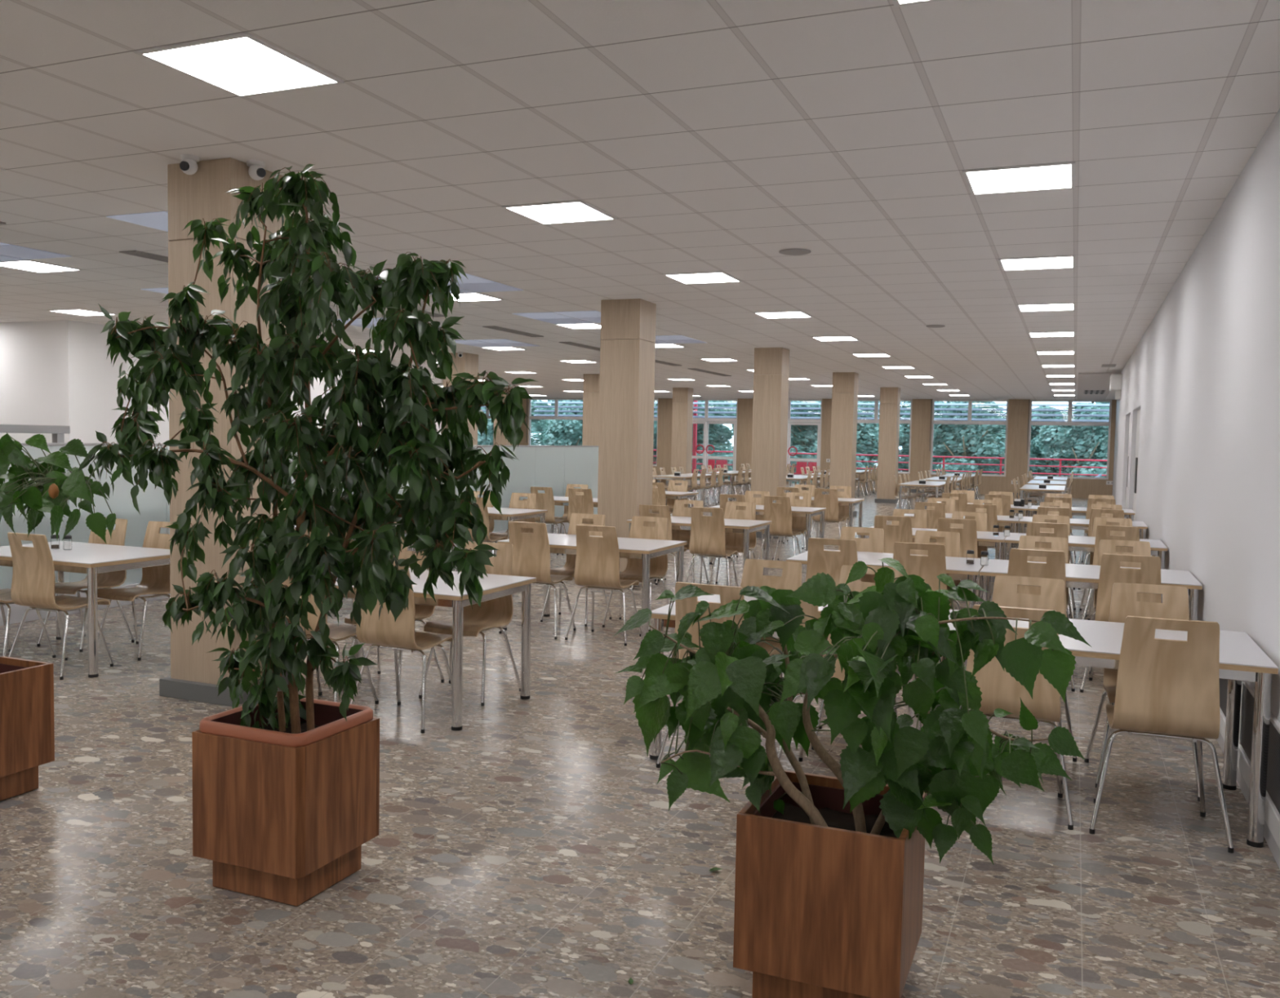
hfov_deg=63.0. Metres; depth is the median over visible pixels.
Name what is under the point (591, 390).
pillar
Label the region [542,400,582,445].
tree
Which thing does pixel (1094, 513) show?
chair
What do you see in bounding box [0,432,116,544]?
plant
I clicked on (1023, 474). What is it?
chair
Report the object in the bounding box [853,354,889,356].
diffuser
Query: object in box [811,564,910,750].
chair
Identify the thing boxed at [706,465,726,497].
chair
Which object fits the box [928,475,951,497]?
chair
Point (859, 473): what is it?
dining table
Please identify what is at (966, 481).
chair
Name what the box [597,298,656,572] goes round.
pillar
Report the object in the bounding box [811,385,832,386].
recessed light
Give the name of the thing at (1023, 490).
dining table
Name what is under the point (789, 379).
recessed light
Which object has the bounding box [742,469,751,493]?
dining table
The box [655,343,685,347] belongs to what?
recessed light
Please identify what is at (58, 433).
shelf
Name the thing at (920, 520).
chair
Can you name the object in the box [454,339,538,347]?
skylight panel
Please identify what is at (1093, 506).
chair
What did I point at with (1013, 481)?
chair
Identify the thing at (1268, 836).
baseboard
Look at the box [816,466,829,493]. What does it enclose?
chair
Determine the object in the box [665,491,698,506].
dining table
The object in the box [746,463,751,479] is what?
chair
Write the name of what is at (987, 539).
dining table
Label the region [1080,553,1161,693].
chair
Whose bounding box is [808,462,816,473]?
chair
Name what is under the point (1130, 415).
door
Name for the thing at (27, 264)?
recessed light
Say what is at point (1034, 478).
dining table
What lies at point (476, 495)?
chair
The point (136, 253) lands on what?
ceiling vent
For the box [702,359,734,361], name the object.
diffuser
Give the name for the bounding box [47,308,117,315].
recessed light
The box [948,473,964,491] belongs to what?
chair
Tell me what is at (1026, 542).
chair
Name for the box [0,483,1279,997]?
floor
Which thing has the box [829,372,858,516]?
pillar
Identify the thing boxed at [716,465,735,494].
chair
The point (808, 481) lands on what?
chair
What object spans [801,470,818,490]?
chair
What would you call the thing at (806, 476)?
dining table
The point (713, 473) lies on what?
chair
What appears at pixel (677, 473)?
napkin holder
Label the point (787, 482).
chair
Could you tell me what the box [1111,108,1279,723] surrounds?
wall
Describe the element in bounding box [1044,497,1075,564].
chair
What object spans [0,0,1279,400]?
ceiling
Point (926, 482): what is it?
dining table
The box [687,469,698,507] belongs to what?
chair
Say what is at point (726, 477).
chair
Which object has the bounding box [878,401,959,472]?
tree
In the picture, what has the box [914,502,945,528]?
chair
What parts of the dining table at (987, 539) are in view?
frame, leg, leg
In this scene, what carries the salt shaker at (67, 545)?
on the dining table at (91, 559)
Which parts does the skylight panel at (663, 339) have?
panel, panel, panel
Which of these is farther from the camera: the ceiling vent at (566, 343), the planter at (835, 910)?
the ceiling vent at (566, 343)
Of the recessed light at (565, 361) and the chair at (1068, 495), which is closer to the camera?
the chair at (1068, 495)
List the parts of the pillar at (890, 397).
skirting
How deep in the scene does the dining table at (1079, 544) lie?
9.54 m
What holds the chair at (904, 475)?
on the floor
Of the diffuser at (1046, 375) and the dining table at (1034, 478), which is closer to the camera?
the diffuser at (1046, 375)
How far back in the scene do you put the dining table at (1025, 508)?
14.73 m
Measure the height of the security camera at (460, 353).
0.105 m
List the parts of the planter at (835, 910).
panel, panel, panel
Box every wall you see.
[0,320,81,443]
[80,321,441,443]
[440,398,1116,498]
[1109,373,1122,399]
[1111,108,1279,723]
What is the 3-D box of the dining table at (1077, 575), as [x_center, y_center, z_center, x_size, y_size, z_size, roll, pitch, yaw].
[3.112,0.875,7.324,1.352,0.745,0.860,2,4,22]
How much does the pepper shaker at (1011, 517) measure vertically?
0.101 m
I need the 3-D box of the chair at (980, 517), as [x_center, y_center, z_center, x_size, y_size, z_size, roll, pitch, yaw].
[3.276,0.606,10.522,0.532,0.927,0.493,3,4,24]
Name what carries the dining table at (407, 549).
on the floor
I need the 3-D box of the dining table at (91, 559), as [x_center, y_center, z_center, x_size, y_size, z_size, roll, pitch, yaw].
[-3.971,0.737,7.340,1.352,0.745,0.860,2,4,22]
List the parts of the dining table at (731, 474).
frame, leg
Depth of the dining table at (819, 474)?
28.77 m
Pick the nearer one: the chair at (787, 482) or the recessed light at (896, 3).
the recessed light at (896, 3)
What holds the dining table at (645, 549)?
on the floor
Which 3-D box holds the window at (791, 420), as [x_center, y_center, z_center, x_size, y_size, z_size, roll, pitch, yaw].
[5.355,-2.009,37.583,2.475,3.166,0.659,2,4,22]
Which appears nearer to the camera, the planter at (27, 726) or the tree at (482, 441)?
the planter at (27, 726)
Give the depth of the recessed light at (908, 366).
21.09 m
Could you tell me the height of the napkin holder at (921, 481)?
0.100 m
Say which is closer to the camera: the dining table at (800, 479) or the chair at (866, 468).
the dining table at (800, 479)
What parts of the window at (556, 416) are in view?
blind cord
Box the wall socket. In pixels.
[1106,480,1112,484]
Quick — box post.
[692,400,697,473]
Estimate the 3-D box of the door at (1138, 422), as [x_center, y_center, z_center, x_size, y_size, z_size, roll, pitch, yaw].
[7.255,-0.219,15.185,0.065,2.190,2.080,2,4,22]
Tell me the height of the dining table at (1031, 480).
0.745 m
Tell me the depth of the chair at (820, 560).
7.43 m
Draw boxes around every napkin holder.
[674,471,680,475]
[787,473,793,477]
[919,479,925,484]
[938,475,945,479]
[1013,498,1024,506]
[1039,483,1046,488]
[1044,479,1049,483]
[1047,475,1053,479]
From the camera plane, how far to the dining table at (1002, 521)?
12.34 m
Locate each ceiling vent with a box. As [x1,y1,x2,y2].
[119,250,168,262]
[400,306,444,317]
[482,325,543,337]
[559,342,599,351]
[654,360,681,365]
[688,368,731,376]
[1084,390,1105,394]
[1101,364,1115,367]
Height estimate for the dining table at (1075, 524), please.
0.745 m
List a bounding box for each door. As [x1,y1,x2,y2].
[1124,415,1130,518]
[1133,408,1140,521]
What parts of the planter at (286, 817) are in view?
panel, panel, panel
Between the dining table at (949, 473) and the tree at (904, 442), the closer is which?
the dining table at (949, 473)
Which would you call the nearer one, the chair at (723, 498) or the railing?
the chair at (723, 498)
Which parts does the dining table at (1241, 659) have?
leg, frame, leg, leg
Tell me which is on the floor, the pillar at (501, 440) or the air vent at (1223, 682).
the pillar at (501, 440)
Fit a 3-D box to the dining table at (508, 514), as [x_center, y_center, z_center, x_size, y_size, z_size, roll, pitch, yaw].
[-1.896,0.495,12.320,1.352,0.745,0.860,2,4,22]
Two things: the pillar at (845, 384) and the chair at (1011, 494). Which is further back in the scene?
the pillar at (845, 384)
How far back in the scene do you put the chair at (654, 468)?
25.50 m
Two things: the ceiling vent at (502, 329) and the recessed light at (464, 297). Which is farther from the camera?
the ceiling vent at (502, 329)
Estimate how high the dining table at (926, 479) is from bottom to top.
0.745 m
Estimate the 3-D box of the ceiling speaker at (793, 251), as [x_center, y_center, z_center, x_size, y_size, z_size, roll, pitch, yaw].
[1.268,-2.019,8.548,0.260,0.018,0.260,2,4,22]
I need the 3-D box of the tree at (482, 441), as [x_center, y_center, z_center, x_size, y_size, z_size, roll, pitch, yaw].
[-7.663,-2.675,51.425,3.481,4.852,3.651,-2,5,-45]
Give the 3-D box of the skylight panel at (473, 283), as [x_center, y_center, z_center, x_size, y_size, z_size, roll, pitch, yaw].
[-2.004,-2.214,10.769,1.170,0.006,1.190,2,4,22]
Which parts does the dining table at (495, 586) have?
leg, frame, leg, leg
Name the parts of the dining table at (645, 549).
leg, frame, leg, leg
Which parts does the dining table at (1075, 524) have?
leg, frame, leg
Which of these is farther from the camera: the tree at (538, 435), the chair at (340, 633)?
the tree at (538, 435)
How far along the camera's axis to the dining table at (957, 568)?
7.63 m
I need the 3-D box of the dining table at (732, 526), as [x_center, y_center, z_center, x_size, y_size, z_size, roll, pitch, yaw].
[0.642,0.604,11.267,1.352,0.745,0.860,2,4,22]
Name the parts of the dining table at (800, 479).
frame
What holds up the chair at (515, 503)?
on the floor
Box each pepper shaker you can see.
[50,534,59,549]
[966,550,974,564]
[992,524,999,536]
[1008,510,1014,518]
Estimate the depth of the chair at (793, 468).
33.57 m
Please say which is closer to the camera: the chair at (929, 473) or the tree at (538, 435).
the chair at (929, 473)
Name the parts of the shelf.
post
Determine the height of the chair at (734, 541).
0.927 m
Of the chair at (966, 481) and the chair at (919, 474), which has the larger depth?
the chair at (966, 481)
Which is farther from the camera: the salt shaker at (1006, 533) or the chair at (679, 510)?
the chair at (679, 510)
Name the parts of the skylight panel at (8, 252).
panel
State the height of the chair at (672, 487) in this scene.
0.927 m
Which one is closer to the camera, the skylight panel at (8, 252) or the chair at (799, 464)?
the skylight panel at (8, 252)
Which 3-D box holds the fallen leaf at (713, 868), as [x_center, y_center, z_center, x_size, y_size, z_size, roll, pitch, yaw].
[0.283,1.380,3.884,0.051,0.009,0.030,2,4,22]
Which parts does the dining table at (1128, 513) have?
leg, frame, leg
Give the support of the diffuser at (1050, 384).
attached to the recessed light at (1050, 384)
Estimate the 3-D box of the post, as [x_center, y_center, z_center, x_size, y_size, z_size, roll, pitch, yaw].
[2.095,-2.687,39.662,0.120,4.200,0.120,2,4,22]
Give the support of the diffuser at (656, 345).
attached to the recessed light at (658, 345)
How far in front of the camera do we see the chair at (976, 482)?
30.07 m
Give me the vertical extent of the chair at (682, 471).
0.927 m
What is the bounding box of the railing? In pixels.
[653,449,1106,476]
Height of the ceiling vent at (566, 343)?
0.012 m
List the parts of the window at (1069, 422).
blind cord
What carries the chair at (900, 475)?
on the floor
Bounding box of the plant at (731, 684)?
[613,558,1091,865]
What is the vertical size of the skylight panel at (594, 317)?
0.006 m
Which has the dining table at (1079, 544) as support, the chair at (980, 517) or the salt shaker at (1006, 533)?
the salt shaker at (1006, 533)
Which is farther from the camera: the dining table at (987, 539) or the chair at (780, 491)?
the chair at (780, 491)
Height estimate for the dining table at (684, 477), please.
0.745 m
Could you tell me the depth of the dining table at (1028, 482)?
24.99 m
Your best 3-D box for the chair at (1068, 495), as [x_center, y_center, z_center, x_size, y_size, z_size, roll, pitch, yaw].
[6.074,0.395,15.204,0.532,0.927,0.493,3,4,24]
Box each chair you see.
[0,588,55,657]
[7,532,113,679]
[36,518,134,652]
[97,521,170,661]
[275,551,378,704]
[304,530,336,617]
[344,537,444,695]
[350,560,452,733]
[418,542,520,706]
[453,491,496,556]
[454,497,507,571]
[489,493,536,552]
[498,521,575,639]
[530,486,568,555]
[540,513,611,626]
[553,484,587,533]
[561,488,593,555]
[564,524,640,646]
[602,515,669,631]
[631,504,686,590]
[652,482,673,515]
[653,467,667,490]
[655,499,708,585]
[656,582,777,768]
[659,467,667,502]
[666,480,688,511]
[671,466,692,500]
[678,466,699,500]
[684,506,738,586]
[687,468,706,506]
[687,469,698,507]
[697,468,717,505]
[699,459,715,473]
[701,465,718,500]
[703,467,724,504]
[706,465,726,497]
[708,502,755,584]
[711,493,757,564]
[715,459,727,471]
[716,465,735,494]
[723,464,738,494]
[723,466,743,494]
[732,466,750,498]
[732,490,773,559]
[739,463,751,493]
[740,559,804,700]
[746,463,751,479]
[758,495,800,559]
[772,487,805,549]
[773,492,812,560]
[777,600,844,762]
[782,484,818,543]
[786,464,791,492]
[786,468,804,492]
[789,471,812,491]
[791,463,795,486]
[795,462,807,475]
[800,466,819,486]
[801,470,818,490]
[803,470,824,488]
[805,466,823,494]
[805,537,857,586]
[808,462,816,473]
[810,488,843,537]
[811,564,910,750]
[812,466,829,493]
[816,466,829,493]
[817,469,830,494]
[823,485,851,537]
[838,526,884,582]
[854,466,871,495]
[855,466,867,496]
[859,465,876,494]
[862,465,877,493]
[874,515,912,555]
[891,509,926,528]
[892,542,951,610]
[893,475,916,509]
[898,474,920,509]
[902,473,924,509]
[906,473,928,509]
[912,530,960,610]
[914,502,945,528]
[917,471,935,502]
[920,471,940,500]
[924,471,942,502]
[924,476,949,499]
[926,497,955,526]
[927,470,942,495]
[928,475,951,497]
[932,475,955,497]
[936,518,977,592]
[937,475,958,497]
[941,493,967,511]
[942,604,1073,830]
[948,472,967,493]
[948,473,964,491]
[950,489,974,503]
[950,511,987,558]
[955,471,969,493]
[955,471,972,490]
[958,470,977,493]
[963,470,979,499]
[964,503,997,549]
[966,469,982,499]
[970,469,982,499]
[973,499,1002,532]
[983,494,1011,533]
[988,491,1013,531]
[991,575,1077,784]
[1007,548,1075,692]
[1012,479,1036,515]
[1013,478,1037,515]
[1016,477,1039,516]
[1017,476,1039,505]
[1017,535,1069,618]
[1021,475,1042,506]
[1022,474,1043,506]
[1023,473,1044,502]
[1025,473,1044,502]
[1026,522,1074,619]
[1027,471,1044,502]
[1031,515,1075,616]
[1036,506,1075,589]
[1039,502,1072,564]
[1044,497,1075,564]
[1046,493,1075,557]
[1077,497,1115,564]
[1078,508,1124,590]
[1079,494,1114,558]
[1079,517,1132,617]
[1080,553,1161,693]
[1082,524,1139,620]
[1083,504,1122,564]
[1084,582,1199,801]
[1088,539,1151,674]
[1088,616,1234,853]
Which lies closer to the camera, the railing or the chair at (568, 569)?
the chair at (568, 569)
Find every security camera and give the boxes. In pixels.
[179,154,199,174]
[246,160,266,180]
[457,351,462,357]
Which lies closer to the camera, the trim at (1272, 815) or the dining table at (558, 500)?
the trim at (1272, 815)
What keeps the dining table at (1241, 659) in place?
on the floor
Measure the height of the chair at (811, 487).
0.927 m
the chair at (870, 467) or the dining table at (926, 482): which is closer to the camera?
the dining table at (926, 482)
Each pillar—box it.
[159,157,288,706]
[442,352,478,444]
[493,387,512,445]
[582,373,599,445]
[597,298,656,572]
[671,387,693,492]
[751,347,789,538]
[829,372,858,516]
[875,387,900,503]
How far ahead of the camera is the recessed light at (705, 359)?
19.96 m
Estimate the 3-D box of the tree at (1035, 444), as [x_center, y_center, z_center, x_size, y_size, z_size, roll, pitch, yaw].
[18.178,-1.870,47.630,3.970,4.761,4.180,1,3,-2]
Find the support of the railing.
on the ground
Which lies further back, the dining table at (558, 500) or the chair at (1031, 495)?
the chair at (1031, 495)
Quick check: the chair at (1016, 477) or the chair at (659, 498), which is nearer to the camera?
the chair at (659, 498)
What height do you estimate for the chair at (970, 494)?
0.927 m
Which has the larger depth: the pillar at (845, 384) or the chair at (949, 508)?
the pillar at (845, 384)
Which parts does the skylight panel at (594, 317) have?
panel, panel, panel, panel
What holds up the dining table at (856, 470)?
on the floor
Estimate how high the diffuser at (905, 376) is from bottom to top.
0.007 m
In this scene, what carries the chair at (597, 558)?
on the floor
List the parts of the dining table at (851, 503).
frame, leg, leg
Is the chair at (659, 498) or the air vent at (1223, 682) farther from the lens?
the chair at (659, 498)
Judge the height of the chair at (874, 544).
0.927 m
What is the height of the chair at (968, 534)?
0.927 m
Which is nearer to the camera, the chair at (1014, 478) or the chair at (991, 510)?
the chair at (991, 510)
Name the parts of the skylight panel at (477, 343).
panel, panel, panel, panel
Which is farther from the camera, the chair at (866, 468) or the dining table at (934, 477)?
the chair at (866, 468)
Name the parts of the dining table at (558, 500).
leg, frame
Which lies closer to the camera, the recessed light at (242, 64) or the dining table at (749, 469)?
the recessed light at (242, 64)
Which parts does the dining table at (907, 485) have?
leg, leg, frame, leg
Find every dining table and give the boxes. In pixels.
[0,541,169,678]
[262,568,536,731]
[293,524,412,551]
[412,506,547,551]
[497,533,687,644]
[523,496,597,533]
[626,515,772,590]
[649,594,922,759]
[653,475,702,501]
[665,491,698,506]
[672,473,719,502]
[703,471,746,501]
[709,505,826,570]
[720,471,751,494]
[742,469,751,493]
[768,496,864,546]
[786,475,825,494]
[786,476,813,484]
[786,549,983,671]
[803,473,829,488]
[855,471,868,496]
[856,470,875,493]
[857,525,1006,559]
[898,482,945,509]
[904,513,1020,548]
[909,480,951,509]
[921,478,961,502]
[928,609,1278,848]
[929,476,966,489]
[937,502,1029,516]
[938,475,974,493]
[945,473,978,498]
[979,559,1202,621]
[1004,533,1167,603]
[1018,516,1147,539]
[1019,486,1064,514]
[1022,484,1065,505]
[1026,481,1066,514]
[1028,505,1134,521]
[1030,480,1066,505]
[1032,477,1066,504]
[1035,476,1067,488]
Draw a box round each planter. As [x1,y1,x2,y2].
[0,656,54,800]
[191,696,379,906]
[733,769,926,997]
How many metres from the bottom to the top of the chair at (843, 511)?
0.927 m
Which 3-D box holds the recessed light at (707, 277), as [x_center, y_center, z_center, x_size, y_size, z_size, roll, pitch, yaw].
[0.604,-2.119,10.012,0.594,0.010,0.594,2,4,22]
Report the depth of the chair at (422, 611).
6.78 m
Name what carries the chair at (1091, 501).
on the floor
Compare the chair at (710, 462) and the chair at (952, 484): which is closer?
the chair at (952, 484)
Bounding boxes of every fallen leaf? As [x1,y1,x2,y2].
[628,977,633,984]
[709,867,723,871]
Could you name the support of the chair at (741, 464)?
on the floor
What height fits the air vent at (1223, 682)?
0.320 m
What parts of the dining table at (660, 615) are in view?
leg, frame, leg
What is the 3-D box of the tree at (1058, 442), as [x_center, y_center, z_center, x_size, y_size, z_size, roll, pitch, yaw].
[17.537,-1.534,41.574,3.505,4.658,3.342,-1,4,-32]
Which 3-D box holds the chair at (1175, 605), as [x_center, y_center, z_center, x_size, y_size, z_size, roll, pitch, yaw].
[2.454,0.901,5.036,0.532,0.927,0.493,2,3,22]
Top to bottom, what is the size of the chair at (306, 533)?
0.927 m
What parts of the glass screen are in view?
glass panel, glass panel, glass panel, glass panel, rail, glass panel, glass panel, glass panel, glass panel, glass panel, glass panel, glass panel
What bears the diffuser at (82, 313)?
attached to the recessed light at (76, 312)
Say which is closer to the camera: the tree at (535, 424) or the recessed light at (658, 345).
the recessed light at (658, 345)
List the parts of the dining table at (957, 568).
frame, leg, leg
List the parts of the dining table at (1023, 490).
leg, leg, frame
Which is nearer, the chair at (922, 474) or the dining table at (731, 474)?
the chair at (922, 474)
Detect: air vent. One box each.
[1219,679,1227,717]
[1238,680,1279,813]
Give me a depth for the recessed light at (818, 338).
15.51 m
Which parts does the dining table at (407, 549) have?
leg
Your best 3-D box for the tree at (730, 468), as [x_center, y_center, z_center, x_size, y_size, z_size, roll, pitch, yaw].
[5.356,-2.061,46.305,3.541,4.707,3.377,4,4,44]
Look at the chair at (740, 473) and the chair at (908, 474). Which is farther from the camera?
the chair at (740, 473)
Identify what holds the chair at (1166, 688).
on the floor
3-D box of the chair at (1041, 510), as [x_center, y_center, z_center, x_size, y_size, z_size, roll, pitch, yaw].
[4.765,0.545,12.102,0.532,0.927,0.493,2,3,20]
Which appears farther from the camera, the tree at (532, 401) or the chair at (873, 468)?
the tree at (532, 401)
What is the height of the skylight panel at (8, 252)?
0.006 m
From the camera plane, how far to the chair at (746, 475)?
28.92 m
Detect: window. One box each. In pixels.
[480,406,491,418]
[526,398,582,445]
[653,398,658,466]
[691,398,737,484]
[786,399,822,487]
[857,399,912,474]
[929,399,1008,476]
[1026,400,1111,479]
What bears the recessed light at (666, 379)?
in the ceiling
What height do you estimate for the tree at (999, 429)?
4.946 m
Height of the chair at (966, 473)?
0.927 m
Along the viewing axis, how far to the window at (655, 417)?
39.29 m
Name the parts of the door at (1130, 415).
handle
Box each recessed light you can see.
[0,259,83,273]
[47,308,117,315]
[134,31,344,97]
[347,349,382,352]
[430,292,503,302]
[480,346,526,350]
[502,200,617,224]
[503,371,537,373]
[554,323,600,328]
[560,360,597,363]
[563,379,583,381]
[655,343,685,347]
[662,271,742,284]
[666,378,695,380]
[699,358,738,361]
[705,385,731,386]
[753,311,813,319]
[788,377,809,380]
[811,336,859,341]
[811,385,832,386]
[851,353,891,357]
[880,365,915,368]
[892,0,943,7]
[904,375,933,377]
[921,383,948,385]
[936,389,959,391]
[962,161,1075,195]
[998,255,1075,271]
[1016,302,1075,311]
[1027,331,1075,337]
[1035,351,1075,355]
[1041,364,1075,367]
[1045,374,1075,377]
[1048,382,1075,385]
[1051,389,1075,391]
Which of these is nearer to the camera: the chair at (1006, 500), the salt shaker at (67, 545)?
the salt shaker at (67, 545)
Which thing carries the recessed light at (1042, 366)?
in the ceiling
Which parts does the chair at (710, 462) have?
backrest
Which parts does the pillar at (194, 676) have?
skirting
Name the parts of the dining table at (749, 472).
leg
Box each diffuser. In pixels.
[53,310,113,315]
[452,293,499,301]
[509,372,530,373]
[562,360,592,363]
[655,344,680,347]
[672,378,693,380]
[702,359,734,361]
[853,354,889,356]
[882,366,912,368]
[898,0,921,3]
[905,376,932,377]
[1037,351,1073,354]
[1046,375,1074,377]
[1049,383,1074,384]
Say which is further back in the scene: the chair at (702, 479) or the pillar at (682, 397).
the pillar at (682, 397)
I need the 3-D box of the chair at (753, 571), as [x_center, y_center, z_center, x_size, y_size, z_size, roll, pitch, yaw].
[0.655,0.824,5.783,0.532,0.927,0.493,3,4,25]
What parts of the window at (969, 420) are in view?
blind cord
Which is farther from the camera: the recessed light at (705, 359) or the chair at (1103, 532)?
the recessed light at (705, 359)
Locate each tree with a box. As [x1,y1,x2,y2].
[477,403,493,445]
[530,400,551,445]
[530,420,546,445]
[531,400,582,445]
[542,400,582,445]
[653,400,657,464]
[691,400,733,481]
[714,400,736,455]
[719,404,796,478]
[787,400,821,484]
[787,400,879,466]
[811,401,902,470]
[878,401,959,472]
[932,401,1005,474]
[958,411,1005,474]
[1000,406,1067,476]
[1037,401,1109,477]
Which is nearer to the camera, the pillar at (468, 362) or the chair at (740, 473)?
the pillar at (468, 362)
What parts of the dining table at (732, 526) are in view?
frame, leg, leg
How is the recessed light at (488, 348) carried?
in the ceiling
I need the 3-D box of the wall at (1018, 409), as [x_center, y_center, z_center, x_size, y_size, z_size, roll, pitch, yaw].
[2.728,-2.111,38.505,27.400,3.166,0.300,2,4,22]
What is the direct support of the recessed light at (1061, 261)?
in the ceiling
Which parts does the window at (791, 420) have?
door frame, handle, door frame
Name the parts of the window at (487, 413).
frame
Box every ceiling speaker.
[778,248,811,255]
[926,324,945,328]
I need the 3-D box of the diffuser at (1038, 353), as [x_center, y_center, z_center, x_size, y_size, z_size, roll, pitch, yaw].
[6.831,-2.405,17.164,0.552,0.007,0.552,2,4,23]
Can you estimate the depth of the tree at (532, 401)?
57.41 m
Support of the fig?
in the planter at (286, 817)
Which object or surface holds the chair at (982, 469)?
on the floor
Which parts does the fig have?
stem, stem, stem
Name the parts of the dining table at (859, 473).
leg, leg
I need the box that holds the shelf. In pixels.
[0,424,70,443]
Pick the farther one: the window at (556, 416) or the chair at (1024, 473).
the window at (556, 416)
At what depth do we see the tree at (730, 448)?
60.06 m
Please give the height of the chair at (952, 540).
0.927 m
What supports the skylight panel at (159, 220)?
attached to the ceiling
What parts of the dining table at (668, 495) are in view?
frame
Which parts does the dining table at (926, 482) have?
leg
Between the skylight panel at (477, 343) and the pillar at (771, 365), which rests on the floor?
the pillar at (771, 365)
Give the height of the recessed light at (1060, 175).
0.010 m
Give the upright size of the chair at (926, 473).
0.927 m
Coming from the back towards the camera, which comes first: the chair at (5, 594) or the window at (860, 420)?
the window at (860, 420)
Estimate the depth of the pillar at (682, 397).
30.97 m
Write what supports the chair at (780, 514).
on the floor
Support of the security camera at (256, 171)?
attached to the ceiling
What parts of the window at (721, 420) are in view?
door frame, handle, handle, door frame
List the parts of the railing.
rail, rail, rail, post, post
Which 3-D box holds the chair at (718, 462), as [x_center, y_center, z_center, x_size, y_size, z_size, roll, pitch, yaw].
[3.073,-1.014,39.471,0.444,0.921,0.512,1,3,5]
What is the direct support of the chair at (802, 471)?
on the floor
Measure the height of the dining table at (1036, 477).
0.745 m
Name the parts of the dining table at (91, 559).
leg, frame, leg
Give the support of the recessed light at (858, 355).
in the ceiling
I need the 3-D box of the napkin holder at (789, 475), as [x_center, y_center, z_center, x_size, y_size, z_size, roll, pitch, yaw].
[3.713,-0.581,25.752,0.140,0.100,0.070,2,4,22]
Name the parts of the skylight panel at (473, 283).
panel, panel, panel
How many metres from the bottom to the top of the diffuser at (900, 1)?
0.007 m
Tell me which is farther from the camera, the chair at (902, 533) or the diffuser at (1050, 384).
the diffuser at (1050, 384)
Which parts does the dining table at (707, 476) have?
leg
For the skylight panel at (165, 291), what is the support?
attached to the ceiling
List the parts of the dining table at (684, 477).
frame, leg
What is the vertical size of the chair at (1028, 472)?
0.927 m
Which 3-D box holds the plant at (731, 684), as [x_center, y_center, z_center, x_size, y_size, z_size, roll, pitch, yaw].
[0.520,0.588,3.007,1.439,0.851,0.869,2,4,22]
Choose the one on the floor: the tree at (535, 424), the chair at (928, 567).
the chair at (928, 567)
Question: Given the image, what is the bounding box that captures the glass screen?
[0,443,598,626]
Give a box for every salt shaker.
[62,535,71,550]
[980,551,988,565]
[1004,525,1009,536]
[1017,510,1022,519]
[1027,499,1031,506]
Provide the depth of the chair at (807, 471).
29.73 m
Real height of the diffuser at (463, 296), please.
0.007 m
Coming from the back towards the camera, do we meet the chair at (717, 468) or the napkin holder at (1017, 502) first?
the chair at (717, 468)
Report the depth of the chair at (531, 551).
8.38 m
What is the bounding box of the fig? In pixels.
[77,164,538,733]
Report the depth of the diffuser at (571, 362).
21.21 m
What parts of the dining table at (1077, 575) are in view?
leg, leg, frame, leg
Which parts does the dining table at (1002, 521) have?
frame, leg, leg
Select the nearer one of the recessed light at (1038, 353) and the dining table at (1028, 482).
the recessed light at (1038, 353)
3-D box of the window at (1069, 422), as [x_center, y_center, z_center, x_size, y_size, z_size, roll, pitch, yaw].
[13.946,-1.951,34.006,2.475,2.546,0.659,2,4,22]
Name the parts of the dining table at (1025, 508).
frame, leg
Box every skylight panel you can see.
[0,242,71,262]
[106,210,168,231]
[140,287,168,293]
[337,317,440,328]
[375,272,524,294]
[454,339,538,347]
[511,311,600,324]
[655,335,706,344]
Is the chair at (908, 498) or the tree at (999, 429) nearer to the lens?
the chair at (908, 498)
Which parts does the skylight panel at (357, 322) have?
panel, panel, panel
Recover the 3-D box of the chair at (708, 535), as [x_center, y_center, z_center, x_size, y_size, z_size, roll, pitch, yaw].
[0.761,0.539,10.838,0.532,0.927,0.493,3,4,23]
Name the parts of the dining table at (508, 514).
leg, frame, leg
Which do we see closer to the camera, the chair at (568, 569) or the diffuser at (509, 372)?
the chair at (568, 569)
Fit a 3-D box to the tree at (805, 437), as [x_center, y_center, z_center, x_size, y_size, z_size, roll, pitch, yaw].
[7.984,-2.493,51.513,4.551,5.184,4.323,2,3,9]
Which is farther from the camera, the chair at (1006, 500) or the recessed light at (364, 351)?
the recessed light at (364, 351)
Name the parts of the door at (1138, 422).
handle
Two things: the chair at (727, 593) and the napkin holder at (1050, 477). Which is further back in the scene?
the napkin holder at (1050, 477)
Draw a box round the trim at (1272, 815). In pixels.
[1219,707,1279,849]
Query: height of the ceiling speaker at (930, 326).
0.018 m
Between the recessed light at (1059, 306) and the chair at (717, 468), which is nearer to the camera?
the recessed light at (1059, 306)
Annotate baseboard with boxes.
[657,480,1020,496]
[1217,732,1279,869]
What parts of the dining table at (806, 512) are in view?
leg, frame, leg, leg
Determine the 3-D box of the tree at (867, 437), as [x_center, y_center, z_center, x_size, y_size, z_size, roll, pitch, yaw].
[9.332,-1.872,44.330,3.541,4.707,3.377,-1,4,-31]
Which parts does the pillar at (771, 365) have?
skirting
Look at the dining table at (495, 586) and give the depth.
5.93 m
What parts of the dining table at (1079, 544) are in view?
leg, frame, leg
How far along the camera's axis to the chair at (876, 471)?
33.89 m
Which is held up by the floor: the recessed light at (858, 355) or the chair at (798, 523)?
the chair at (798, 523)
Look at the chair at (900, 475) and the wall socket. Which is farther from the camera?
the wall socket

